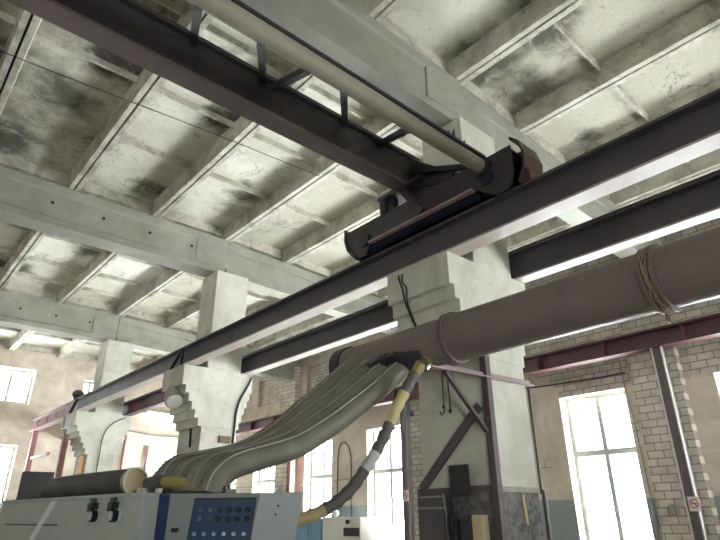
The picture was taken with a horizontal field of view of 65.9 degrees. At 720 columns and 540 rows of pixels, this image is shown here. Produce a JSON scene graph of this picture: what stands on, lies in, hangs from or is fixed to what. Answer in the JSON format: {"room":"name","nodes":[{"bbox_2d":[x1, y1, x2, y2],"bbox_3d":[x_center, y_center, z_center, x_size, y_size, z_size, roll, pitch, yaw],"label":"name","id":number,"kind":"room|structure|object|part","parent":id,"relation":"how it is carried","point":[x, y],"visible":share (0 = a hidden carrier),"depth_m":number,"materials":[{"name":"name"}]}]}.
{"room":"woodworking shop","nodes":[
{"label":"woodworking shop","id":0,"kind":"room"},
{"bbox_2d":[0,346,178,512],"bbox_3d":[-13.152,4.946,16.411,19.700,7.600,0.500,19,-31,-37],"label":"wall","id":1,"kind":"structure","parent":0,"point":[56,379],"depth_m":18.92,"materials":[{"name":"paint"}]},
{"bbox_2d":[0,444,17,510],"bbox_3d":[-11.588,6.384,17.140,1.370,1.940,0.318,19,-31,-37],"label":"window","id":2,"kind":"structure","parent":1,"relation":"in","point":[14,448],"depth_m":17.62,"materials":[{"name":"paint"}]},
{"bbox_2d":[0,365,36,404],"bbox_3d":[-11.568,3.810,18.316,1.350,1.160,0.318,19,-31,-37],"label":"window","id":3,"kind":"structure","parent":1,"relation":"in","point":[11,370],"depth_m":18.55,"materials":[{"name":"paint"}]},
{"bbox_2d":[82,379,93,393],"bbox_3d":[-9.687,4.263,19.923,0.600,0.550,0.318,19,-31,-37],"label":"window","id":4,"kind":"structure","parent":1,"relation":"in","point":[89,382],"depth_m":19.98,"materials":[{"name":"paint"}]},
{"bbox_2d":[120,435,126,469],"bbox_3d":[-8.432,7.616,19.304,0.074,4.800,0.074,8,-25,-17],"label":"pipe","id":5,"kind":"object","parent":1,"relation":"attached to","point":[124,445],"visible":0.2,"depth_m":19.76,"materials":[{"name":"metal"}]},
{"bbox_2d":[144,446,148,470],"bbox_3d":[-7.790,8.251,19.636,0.074,3.900,0.074,8,-25,-17],"label":"pipe","id":6,"kind":"object","parent":1,"relation":"attached to","point":[147,449],"visible":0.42,"depth_m":20.22,"materials":[{"name":"metal"}]},
{"bbox_2d":[128,430,177,437],"bbox_3d":[-7.587,6.149,20.790,2.604,0.184,0.060,19,-31,-37],"label":"pipe","id":7,"kind":"object","parent":1,"relation":"attached to","point":[128,430],"visible":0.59,"depth_m":20.65,"materials":[{"name":"white metal"}]},
{"bbox_2d":[146,411,172,417],"bbox_3d":[-7.428,5.539,21.149,1.450,0.180,0.200,19,-31,-37],"label":"strip light","id":8,"kind":"object","parent":1,"relation":"attached to","point":[151,413],"visible":0.59,"depth_m":20.95,"materials":[{"name":"white"}]},
{"bbox_2d":[155,452,175,470],"bbox_3d":[-7.295,7.814,20.632,0.880,1.900,0.318,19,-31,-37],"label":"window","id":9,"kind":"structure","parent":1,"relation":"in","point":[165,455],"depth_m":20.99,"materials":[{"name":"paint"}]},
{"bbox_3d":[-7.373,7.850,20.713,0.880,1.900,0.080,19,-31,-37],"label":"frame","id":10,"kind":"part","parent":9,"relation":"part of","materials":[{"name":"paint"}]},
{"bbox_2d":[236,312,719,435],"bbox_3d":[1.357,3.031,13.935,0.260,0.360,23.180,19,-31,-37],"label":"girder","id":11,"kind":"object","parent":1,"relation":"attached to","point":[706,327],"visible":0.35,"depth_m":10.42,"materials":[{"name":"red metal"}]},
{"bbox_2d":[0,0,719,369],"bbox_3d":[-5.217,-1.508,9.296,19.780,0.734,23.700,19,-31,-37],"label":"ceiling","id":12,"kind":"structure","parent":0,"point":[55,128],"depth_m":8.27,"materials":[{"name":"concrete"}]},
{"bbox_2d":[0,50,318,175],"bbox_3d":[-3.310,-2.328,7.271,6.616,0.012,0.060,17,-29,-34],"label":"wire","id":13,"kind":"object","parent":12,"relation":"attached to","point":[0,50],"visible":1,"depth_m":7.54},
{"bbox_2d":[235,217,719,539],"bbox_3d":[3.127,3.500,12.525,0.700,6.900,27.200,19,-31,-37],"label":"wall","id":14,"kind":"structure","parent":0,"point":[692,365],"depth_m":10.79,"materials":[{"name":"brick"}]},
{"bbox_2d":[252,467,274,492],"bbox_3d":[-3.127,7.456,18.589,0.318,2.950,1.380,19,-31,-37],"label":"window","id":15,"kind":"structure","parent":14,"relation":"in","point":[257,481],"depth_m":19.10,"materials":[{"name":"glass"}]},
{"bbox_3d":[-3.037,7.487,18.661,0.080,2.950,1.380,19,-31,-37],"label":"frame","id":16,"kind":"part","parent":15,"relation":"part of","materials":[{"name":"paint"}]},
{"bbox_2d":[231,478,350,487],"bbox_3d":[-2.508,6.785,17.515,0.024,0.128,7.501,19,-31,-37],"label":"cable","id":17,"kind":"object","parent":14,"relation":"attached to","point":[346,478],"visible":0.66,"depth_m":16.81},
{"bbox_2d":[303,438,331,511],"bbox_3d":[-1.147,6.532,16.532,0.318,2.950,1.380,19,-31,-37],"label":"window","id":18,"kind":"structure","parent":14,"relation":"in","point":[309,461],"depth_m":16.97,"materials":[{"name":"glass"}]},
{"bbox_2d":[337,441,351,516],"bbox_3d":[-0.439,6.117,15.501,0.036,2.566,0.642,19,-31,-37],"label":"cable","id":19,"kind":"object","parent":14,"relation":"attached to","point":[343,441],"visible":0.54,"depth_m":15.74,"materials":[{"name":"brown metal"}]},
{"bbox_2d":[367,424,401,539],"bbox_3d":[0.766,5.639,14.544,0.318,2.950,1.380,19,-31,-37],"label":"window","id":20,"kind":"structure","parent":14,"relation":"in","point":[372,479],"depth_m":14.87,"materials":[{"name":"paint"}]},
{"bbox_2d":[525,372,624,388],"bbox_3d":[4.231,2.252,11.383,0.024,0.179,2.408,19,-31,-37],"label":"cable","id":21,"kind":"object","parent":14,"relation":"attached to","point":[622,372],"visible":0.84,"depth_m":11.19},
{"bbox_2d":[559,387,654,539],"bbox_3d":[4.679,3.814,10.479,0.318,2.950,1.380,19,-31,-37],"label":"window","id":22,"kind":"structure","parent":14,"relation":"in","point":[574,455],"depth_m":10.81,"materials":[{"name":"paint"}]},
{"bbox_2d":[620,363,659,539],"bbox_3d":[5.021,3.256,9.965,0.024,3.252,0.101,19,-31,-37],"label":"cable","id":23,"kind":"object","parent":14,"relation":"attached to","point":[620,363],"visible":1,"depth_m":9.90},
{"bbox_2d":[669,504,679,514],"bbox_3d":[5.180,3.945,9.138,0.080,0.160,0.120,19,-31,-37],"label":"wall switch","id":24,"kind":"object","parent":14,"relation":"attached to","point":[674,509],"visible":1,"depth_m":9.11,"materials":[{"name":"grey plastic"}]},
{"bbox_2d":[712,371,719,398],"bbox_3d":[6.593,2.922,8.492,0.318,2.950,1.380,19,-31,-37],"label":"window","id":25,"kind":"structure","parent":14,"relation":"in","point":[716,375],"depth_m":9.42,"materials":[{"name":"paint"}]},
{"bbox_3d":[-3.990,4.249,5.339,19.700,0.200,28.200,19,-31,-37],"label":"floor","id":26,"kind":"structure","parent":0,"visible":0},
{"bbox_2d":[24,430,38,470],"bbox_3d":[-9.931,6.781,16.208,0.260,4.040,0.260,19,-31,-37],"label":"post","id":27,"kind":"object","parent":26,"relation":"on","point":[34,437],"visible":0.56,"depth_m":16.75,"materials":[{"name":"metal"}]},
{"bbox_2d":[30,452,49,459],"bbox_3d":[-9.180,5.330,15.905,0.080,0.080,1.800,19,-31,-37],"label":"rail","id":28,"kind":"object","parent":27,"relation":"attached to","point":[45,453],"visible":1,"depth_m":15.75,"materials":[{"name":"metal"}]},
{"bbox_2d":[29,399,77,431],"bbox_3d":[-8.747,4.151,15.764,0.280,0.394,4.390,19,-31,-37],"label":"beam","id":29,"kind":"structure","parent":27,"relation":"on","point":[56,415],"depth_m":15.73,"materials":[{"name":"metal"}]},
{"bbox_2d":[69,399,78,412],"bbox_3d":[-7.286,3.460,14.118,0.070,0.314,0.418,19,-31,-37],"label":"stay","id":30,"kind":"object","parent":29,"relation":"attached to","point":[76,400],"visible":1,"depth_m":14.10,"materials":[{"name":"metal"}]},
{"bbox_2d":[72,390,83,399],"bbox_3d":[-7.457,3.302,14.680,0.300,0.265,0.300,19,-31,-37],"label":"lamp","id":31,"kind":"object","parent":29,"relation":"on","point":[77,393],"visible":0.71,"depth_m":14.58,"materials":[{"name":"metal"}]},
{"bbox_2d":[16,471,54,499],"bbox_3d":[-3.435,3.106,5.532,0.300,2.040,0.415,12,-27,-26],"label":"tall cabinet","id":32,"kind":"object","parent":26,"relation":"on","point":[30,485],"visible":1,"depth_m":5.71,"materials":[{"name":"grey metal"}]},
{"bbox_2d":[54,430,68,477],"bbox_3d":[-7.654,5.883,13.770,0.260,3.680,0.260,19,-31,-37],"label":"post","id":33,"kind":"object","parent":26,"relation":"on","point":[64,441],"visible":0.33,"depth_m":14.21,"materials":[{"name":"paint"}]},
{"bbox_2d":[61,416,65,429],"bbox_3d":[-7.686,3.993,14.515,0.120,0.340,0.300,19,-31,-37],"label":"bracket","id":34,"kind":"object","parent":33,"relation":"on","point":[64,418],"visible":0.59,"depth_m":14.47,"materials":[{"name":"metal"}]},
{"bbox_2d":[64,339,133,474],"bbox_3d":[-6.816,4.781,14.109,1.370,5.960,0.880,19,-31,-37],"label":"brick column","id":35,"kind":"structure","parent":26,"relation":"on","point":[85,430],"depth_m":14.18,"materials":[{"name":"paint"}]},
{"bbox_2d":[0,291,119,342],"bbox_3d":[-11.521,0.004,11.521,12.635,0.740,0.400,19,-31,-37],"label":"roof beam","id":36,"kind":"structure","parent":35,"relation":"on","point":[16,310],"depth_m":14.29,"materials":[{"name":"concrete"}]},
{"bbox_2d":[77,455,84,474],"bbox_3d":[-6.922,5.189,13.619,0.022,1.220,0.300,19,-31,-37],"label":"board","id":37,"kind":"object","parent":35,"relation":"attached to","point":[81,462],"visible":0.36,"depth_m":13.75,"materials":[{"name":"paint"}]},
{"bbox_2d":[96,417,125,471],"bbox_3d":[-6.317,5.560,13.568,0.558,3.891,0.021,19,-31,-37],"label":"cable","id":38,"kind":"object","parent":35,"relation":"attached to","point":[125,417],"visible":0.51,"depth_m":13.97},
{"bbox_2d":[115,316,297,381],"bbox_3d":[-4.481,2.572,17.143,6.029,0.972,0.340,19,-31,-37],"label":"roof beam","id":39,"kind":"structure","parent":35,"relation":"on","point":[144,336],"depth_m":15.99,"materials":[{"name":"concrete"}]},
{"bbox_2d":[0,475,302,539],"bbox_3d":[-1.632,2.523,4.027,3.123,1.865,1.245,-20,-31,38],"label":"machine","id":40,"kind":"object","parent":26,"relation":"on","point":[145,513],"visible":0.98,"depth_m":3.54,"materials":[{"name":"paint"}]},
{"bbox_3d":[-2.541,2.092,4.274,0.692,0.565,0.016,-20,-31,38],"label":"corner trim","id":41,"kind":"part","parent":40,"relation":"part of","materials":[{"name":"grey metal"}]},
{"bbox_3d":[-1.959,1.841,4.451,2.498,0.020,0.874,-20,-31,38],"label":"plate","id":42,"kind":"part","parent":40,"relation":"part of","materials":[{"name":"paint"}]},
{"bbox_2d":[39,467,147,497],"bbox_3d":[-2.083,1.635,4.207,1.496,0.189,0.183,-20,-30,37],"label":"pipe","id":43,"kind":"object","parent":40,"relation":"on","point":[129,480],"visible":0.87,"depth_m":3.97,"materials":[{"name":"metal"}]},
{"bbox_3d":[-1.797,1.555,3.741,0.040,0.030,0.039,19,-31,-37],"label":"regulator knob","id":44,"kind":"part","parent":40,"relation":"part of","materials":[{"name":"green plastic"}]},
{"bbox_3d":[-1.688,1.605,3.638,0.500,0.070,0.019,-20,-31,38],"label":"gauge plate","id":45,"kind":"part","parent":40,"relation":"part of","materials":[{"name":"paint"}]},
{"bbox_3d":[-1.582,1.475,3.563,0.040,0.030,0.039,19,-31,-37],"label":"regulator knob","id":46,"kind":"part","parent":40,"relation":"part of","materials":[{"name":"blue plastic"}]},
{"bbox_3d":[-0.899,1.736,3.459,0.527,0.636,0.023,-3,-24,6],"label":"panel frame","id":47,"kind":"part","parent":40,"relation":"part of","materials":[{"name":"paint"}]},
{"bbox_3d":[-0.889,1.745,3.435,0.464,0.600,0.016,-3,-24,6],"label":"control panel","id":48,"kind":"part","parent":40,"relation":"part of","materials":[{"name":"blue metal"}]},
{"bbox_2d":[161,270,252,488],"bbox_3d":[-2.824,2.919,9.962,1.370,5.960,0.880,19,-31,-37],"label":"brick column","id":49,"kind":"structure","parent":26,"relation":"on","point":[212,389],"depth_m":10.02,"materials":[{"name":"paint"}]},
{"bbox_2d":[0,166,227,277],"bbox_3d":[-7.542,-1.853,7.388,12.635,0.740,0.400,19,-31,-37],"label":"roof beam","id":50,"kind":"structure","parent":49,"relation":"on","point":[26,201],"depth_m":9.67,"materials":[{"name":"concrete"}]},
{"bbox_2d":[72,350,179,412],"bbox_3d":[-5.263,2.550,12.200,0.200,0.394,6.040,19,-31,-37],"label":"beam","id":51,"kind":"structure","parent":49,"relation":"on","point":[153,372],"depth_m":11.79,"materials":[{"name":"metal"}]},
{"bbox_3d":[-5.263,2.395,12.268,0.060,0.055,6.040,19,-31,-37],"label":"rail","id":52,"kind":"part","parent":51,"relation":"part of","materials":[{"name":"metal"}]},
{"bbox_2d":[169,348,184,369],"bbox_3d":[-3.285,1.593,9.962,0.060,0.314,0.444,19,-31,-37],"label":"stay","id":53,"kind":"object","parent":51,"relation":"attached to","point":[180,354],"visible":1,"depth_m":9.90,"materials":[{"name":"metal"}]},
{"bbox_2d":[122,388,164,415],"bbox_3d":[-4.395,2.854,12.899,0.170,0.394,6.040,19,-31,-37],"label":"beam","id":54,"kind":"structure","parent":49,"relation":"on","point":[153,399],"depth_m":13.90,"materials":[{"name":"red metal"}]},
{"bbox_3d":[-4.396,2.699,12.967,0.060,0.055,6.040,19,-31,-37],"label":"rail","id":55,"kind":"part","parent":54,"relation":"part of","materials":[{"name":"metal"}]},
{"bbox_2d":[164,385,183,407],"bbox_3d":[-3.260,2.150,9.740,0.335,0.520,0.382,19,-31,-37],"label":"floodlight","id":56,"kind":"object","parent":49,"relation":"attached to","point":[173,398],"visible":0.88,"depth_m":9.61,"materials":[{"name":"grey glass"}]},
{"bbox_2d":[189,428,191,447],"bbox_3d":[-3.063,2.751,9.832,0.304,0.769,0.080,-11,-26,22],"label":"cable","id":57,"kind":"object","parent":49,"relation":"attached to","point":[190,429],"visible":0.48,"depth_m":9.69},
{"bbox_2d":[218,435,230,443],"bbox_3d":[-2.369,2.967,9.707,0.230,0.120,0.042,19,-31,-37],"label":"cable box","id":58,"kind":"object","parent":49,"relation":"attached to","point":[221,439],"visible":1,"depth_m":9.69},
{"bbox_2d":[228,377,252,487],"bbox_3d":[-2.135,3.782,9.573,0.348,3.958,0.040,19,-31,-37],"label":"cable","id":59,"kind":"object","parent":49,"relation":"attached to","point":[246,388],"visible":0.52,"depth_m":10.01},
{"bbox_2d":[225,242,397,334],"bbox_3d":[-0.503,0.716,13.010,6.029,0.972,0.340,19,-31,-37],"label":"roof beam","id":60,"kind":"structure","parent":49,"relation":"on","point":[267,275],"depth_m":11.83,"materials":[{"name":"concrete"}]},
{"bbox_2d":[286,460,294,491],"bbox_3d":[-2.040,6.795,16.649,0.340,4.275,0.190,19,-31,-37],"label":"wall post","id":61,"kind":"object","parent":26,"relation":"on","point":[291,464],"visible":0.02,"depth_m":16.79,"materials":[{"name":"red paint"}]},
{"bbox_2d":[296,518,322,539],"bbox_3d":[-1.168,7.451,14.765,0.565,1.540,1.130,19,-31,-37],"label":"cabinet","id":62,"kind":"object","parent":26,"relation":"on","point":[311,531],"visible":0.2,"depth_m":14.68,"materials":[{"name":"metal"}]},
{"bbox_3d":[-1.556,7.390,14.819,0.015,1.300,0.520,19,-31,-37],"label":"door","id":63,"kind":"part","parent":62,"relation":"part of","materials":[{"name":"blue paint"}]},
{"bbox_3d":[-1.194,7.221,14.443,0.015,1.300,0.520,19,-31,-37],"label":"door","id":64,"kind":"part","parent":62,"relation":"part of","materials":[{"name":"blue paint"}]},
{"bbox_2d":[322,517,376,539],"bbox_3d":[-0.294,7.018,13.839,0.600,1.570,1.480,19,-31,-37],"label":"cabinet","id":65,"kind":"object","parent":26,"relation":"on","point":[334,528],"visible":0.92,"depth_m":13.70,"materials":[{"name":"white metal"}]},
{"bbox_2d":[332,510,338,516],"bbox_3d":[-0.640,6.347,14.478,0.200,0.180,0.200,19,-31,-37],"label":"jar","id":66,"kind":"object","parent":65,"relation":"on","point":[335,513],"visible":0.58,"depth_m":14.41,"materials":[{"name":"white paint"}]},
{"bbox_2d":[400,400,414,539],"bbox_3d":[1.206,5.280,13.276,0.340,4.275,0.190,19,-31,-37],"label":"wall post","id":67,"kind":"object","parent":26,"relation":"on","point":[407,484],"visible":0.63,"depth_m":13.37,"materials":[{"name":"grey metal"}]},
{"bbox_2d":[402,490,408,500],"bbox_3d":[1.074,5.337,13.124,0.010,0.250,0.200,19,-31,-37],"label":"no smoking sign","id":68,"kind":"object","parent":67,"relation":"attached to","point":[405,495],"visible":1,"depth_m":13.12,"materials":[{"name":"white plastic"}]},
{"bbox_2d":[419,495,454,539],"bbox_3d":[0.724,2.966,4.945,0.117,1.770,0.330,19,-31,-37],"label":"tall cabinet","id":69,"kind":"object","parent":26,"relation":"on","point":[433,521],"visible":0.85,"depth_m":5.18,"materials":[{"name":"metal"}]},
{"bbox_3d":[0.682,2.577,5.079,0.012,0.890,0.290,19,-31,-37],"label":"door","id":70,"kind":"part","parent":69,"relation":"part of","materials":[{"name":"paint"}]},
{"bbox_2d":[418,493,448,539],"bbox_3d":[0.691,2.931,4.891,0.022,1.791,0.381,19,-31,-37],"label":"cable conduit","id":71,"kind":"object","parent":69,"relation":"attached to","point":[444,499],"visible":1,"depth_m":5.12,"materials":[{"name":"grey metal"}]},
{"bbox_2d":[442,491,454,539],"bbox_3d":[0.831,2.321,4.950,0.032,0.660,0.206,19,-31,-37],"label":"cable bundle","id":72,"kind":"object","parent":71,"relation":"hanging from","point":[450,505],"visible":1,"depth_m":4.99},
{"bbox_2d":[417,355,507,539],"bbox_3d":[0.919,2.348,5.097,0.075,3.020,0.960,19,-31,-37],"label":"frame","id":73,"kind":"object","parent":26,"relation":"on","point":[496,488],"visible":0.81,"depth_m":5.19,"materials":[{"name":"brown metal"}]},
{"bbox_3d":[0.620,3.024,5.162,0.060,1.840,0.060,19,-31,-37],"label":"corner post","id":74,"kind":"part","parent":73,"relation":"part of","materials":[{"name":"brown metal"}]},
{"bbox_2d":[449,464,470,496],"bbox_3d":[0.926,1.959,5.163,0.210,0.275,0.012,-20,-31,37],"label":"sheet","id":75,"kind":"object","parent":73,"relation":"hanging from","point":[458,474],"visible":1,"depth_m":5.15,"materials":[{"name":"black metal"}]},
{"bbox_3d":[1.214,2.212,4.793,0.070,3.020,0.070,19,-31,-37],"label":"corner post","id":76,"kind":"part","parent":73,"relation":"part of","materials":[{"name":"brown metal"}]},
{"bbox_2d":[387,116,543,539],"bbox_3d":[1.114,1.082,5.871,1.370,5.960,0.895,19,-31,-37],"label":"brick column","id":77,"kind":"structure","parent":26,"relation":"on","point":[445,282],"depth_m":5.58,"materials":[{"name":"paint"}]},
{"bbox_2d":[175,234,421,367],"bbox_3d":[-1.297,0.700,8.080,0.200,0.394,5.940,19,-31,-37],"label":"beam","id":78,"kind":"structure","parent":77,"relation":"on","point":[360,279],"depth_m":7.35,"materials":[{"name":"metal"}]},
{"bbox_2d":[241,299,397,374],"bbox_3d":[-0.429,1.004,8.779,0.170,0.394,5.940,19,-31,-37],"label":"beam","id":79,"kind":"structure","parent":77,"relation":"on","point":[378,317],"depth_m":8.90,"materials":[{"name":"metal"}]},
{"bbox_2d":[240,0,462,127],"bbox_3d":[-3.603,-3.690,3.295,12.635,0.740,0.400,19,-31,-37],"label":"roof beam","id":80,"kind":"structure","parent":77,"relation":"on","point":[342,31],"depth_m":6.06,"materials":[{"name":"concrete"}]},
{"bbox_2d":[398,274,416,326],"bbox_3d":[0.601,0.510,5.903,0.388,0.927,0.136,17,-29,-34],"label":"wire","id":81,"kind":"object","parent":77,"relation":"attached to","point":[406,300],"visible":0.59,"depth_m":5.84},
{"bbox_2d":[439,370,444,414],"bbox_3d":[0.832,1.250,5.690,0.032,0.470,0.068,19,-31,-37],"label":"wire hook","id":82,"kind":"object","parent":77,"relation":"hanging from","point":[443,406],"visible":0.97,"depth_m":5.66,"materials":[{"name":"black metal"}]},
{"bbox_2d":[447,380,451,412],"bbox_3d":[0.897,1.216,5.623,0.032,0.464,0.036,19,-31,-37],"label":"wire hook","id":83,"kind":"object","parent":77,"relation":"hanging from","point":[450,410],"visible":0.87,"depth_m":5.59,"materials":[{"name":"black metal"}]},
{"bbox_2d":[430,364,533,431],"bbox_3d":[1.202,1.224,5.213,1.562,0.588,0.068,19,-31,-37],"label":"bracket","id":84,"kind":"object","parent":77,"relation":"attached to","point":[445,368],"visible":0.97,"depth_m":5.04,"materials":[{"name":"pink metal"}]},
{"bbox_3d":[1.205,1.001,5.306,1.562,0.105,0.055,19,-31,-37],"label":"arm","id":85,"kind":"part","parent":84,"relation":"part of","materials":[{"name":"pink metal"}]},
{"bbox_2d":[329,226,719,373],"bbox_3d":[2.145,-0.037,3.409,0.496,0.468,7.020,19,-31,-37],"label":"duct","id":86,"kind":"object","parent":84,"relation":"attached to","point":[672,276],"visible":0.88,"depth_m":3.90,"materials":[{"name":"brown metal"}]},
{"bbox_2d":[153,355,357,493],"bbox_3d":[-0.732,1.228,4.762,2.048,1.430,0.263,18,-30,-35],"label":"hose","id":87,"kind":"object","parent":86,"relation":"hanging from","point":[168,466],"visible":0.47,"depth_m":4.86,"materials":[{"name":"plastic"}]},
{"bbox_2d":[162,358,371,493],"bbox_3d":[-0.595,1.215,4.629,2.000,1.352,0.263,17,-29,-35],"label":"hose","id":88,"kind":"object","parent":86,"relation":"hanging from","point":[182,468],"visible":0.44,"depth_m":4.71,"materials":[{"name":"plastic"}]},
{"bbox_2d":[181,363,386,492],"bbox_3d":[-0.447,1.182,4.513,1.951,1.280,0.264,17,-29,-34],"label":"hose","id":89,"kind":"object","parent":86,"relation":"hanging from","point":[197,470],"visible":0.47,"depth_m":4.42,"materials":[{"name":"plastic"}]},
{"bbox_2d":[197,362,408,492],"bbox_3d":[-0.323,1.160,4.402,1.887,1.210,0.259,16,-29,-32],"label":"hose","id":90,"kind":"object","parent":86,"relation":"hanging from","point":[237,464],"visible":0.97,"depth_m":4.20,"materials":[{"name":"plastic"}]},
{"bbox_2d":[297,356,431,526],"bbox_3d":[-0.057,1.335,4.489,1.416,1.396,0.142,4,-24,-9],"label":"hose","id":91,"kind":"object","parent":86,"relation":"hanging from","point":[422,364],"visible":0.91,"depth_m":4.43,"materials":[{"name":"grey plastic"}]},
{"bbox_2d":[520,495,528,524],"bbox_3d":[1.518,2.207,5.109,0.060,0.254,0.020,19,-31,-37],"label":"batten","id":92,"kind":"object","parent":77,"relation":"attached to","point":[525,513],"visible":1,"depth_m":5.10,"materials":[{"name":"brown wood"}]},
{"bbox_2d":[527,388,551,539],"bbox_3d":[1.766,2.502,5.184,0.045,2.800,0.047,19,-31,-37],"label":"pipe","id":93,"kind":"object","parent":77,"relation":"attached to","point":[542,491],"visible":1,"depth_m":5.36,"materials":[{"name":"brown metal"}]},
{"bbox_2d":[460,85,661,257],"bbox_3d":[3.437,-1.122,8.918,6.029,0.972,0.340,19,-31,-37],"label":"roof beam","id":94,"kind":"structure","parent":77,"relation":"on","point":[476,112],"depth_m":7.88,"materials":[{"name":"concrete"}]},
{"bbox_2d":[415,88,719,262],"bbox_3d":[2.794,-1.208,3.830,0.200,0.394,6.420,19,-31,-37],"label":"beam","id":95,"kind":"structure","parent":77,"relation":"on","point":[690,131],"depth_m":4.68,"materials":[{"name":"metal"}]},
{"bbox_2d":[5,0,542,261],"bbox_3d":[-3.323,-2.293,2.849,11.250,1.060,2.540,19,-31,-37],"label":"crane","id":96,"kind":"object","parent":95,"relation":"on","point":[422,196],"visible":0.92,"depth_m":5.04,"materials":[{"name":"metal"}]},
{"bbox_3d":[-2.886,-2.530,2.122,10.900,0.030,0.040,19,-31,-37],"label":"tube rail","id":97,"kind":"part","parent":96,"relation":"part of","materials":[{"name":"beige metal"}]},
{"bbox_3d":[0.288,-0.740,6.474,0.080,0.210,0.085,19,-31,-37],"label":"leg","id":98,"kind":"part","parent":96,"relation":"part of","materials":[{"name":"black metal"}]},
{"bbox_3d":[0.384,-0.760,6.429,0.080,0.210,0.085,19,-31,-37],"label":"leg","id":99,"kind":"part","parent":96,"relation":"part of","materials":[{"name":"black metal"}]},
{"bbox_3d":[0.547,-0.882,6.379,0.320,0.050,0.680,19,-31,-37],"label":"seat plate","id":100,"kind":"part","parent":96,"relation":"part of","materials":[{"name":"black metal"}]},
{"bbox_3d":[0.568,-0.779,6.119,0.082,0.519,0.392,18,-30,-36],"label":"leg","id":101,"kind":"part","parent":96,"relation":"part of","materials":[{"name":"black metal"}]},
{"bbox_3d":[0.794,-0.954,6.021,0.083,0.312,0.653,16,-29,-32],"label":"leg","id":102,"kind":"part","parent":96,"relation":"part of","materials":[{"name":"black metal"}]},
{"bbox_3d":[0.745,-0.612,6.090,0.310,0.560,2.390,19,-31,-37],"label":"cheek plate","id":103,"kind":"part","parent":96,"relation":"part of","materials":[{"name":"black metal"}]},
{"bbox_3d":[0.760,-0.766,6.138,0.270,0.020,2.300,19,-31,-37],"label":"plate","id":104,"kind":"part","parent":96,"relation":"part of","materials":[{"name":"black metal"}]},
{"bbox_2d":[508,169,719,282],"bbox_3d":[3.662,-0.905,4.529,0.170,0.394,6.420,19,-31,-37],"label":"beam","id":105,"kind":"structure","parent":77,"relation":"on","point":[694,202],"depth_m":5.56,"materials":[{"name":"metal"}]},
{"bbox_2d":[461,515,489,539],"bbox_3d":[1.017,2.909,4.611,0.100,1.600,0.230,19,-31,-37],"label":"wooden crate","id":106,"kind":"object","parent":26,"relation":"on","point":[477,528],"visible":1,"depth_m":4.84,"materials":[{"name":"beige wood"}]},
{"bbox_2d":[650,346,707,539],"bbox_3d":[5.330,3.357,8.992,0.340,4.275,0.190,19,-31,-37],"label":"wall post","id":107,"kind":"object","parent":26,"relation":"on","point":[678,443],"visible":1,"depth_m":9.13,"materials":[{"name":"grey metal"}]},
{"bbox_2d":[687,496,701,510],"bbox_3d":[5.233,3.662,8.688,0.010,0.212,0.170,19,-31,-37],"label":"no smoking sign","id":108,"kind":"object","parent":107,"relation":"attached to","point":[694,503],"visible":1,"depth_m":8.69,"materials":[{"name":"white plastic"}]}
]}

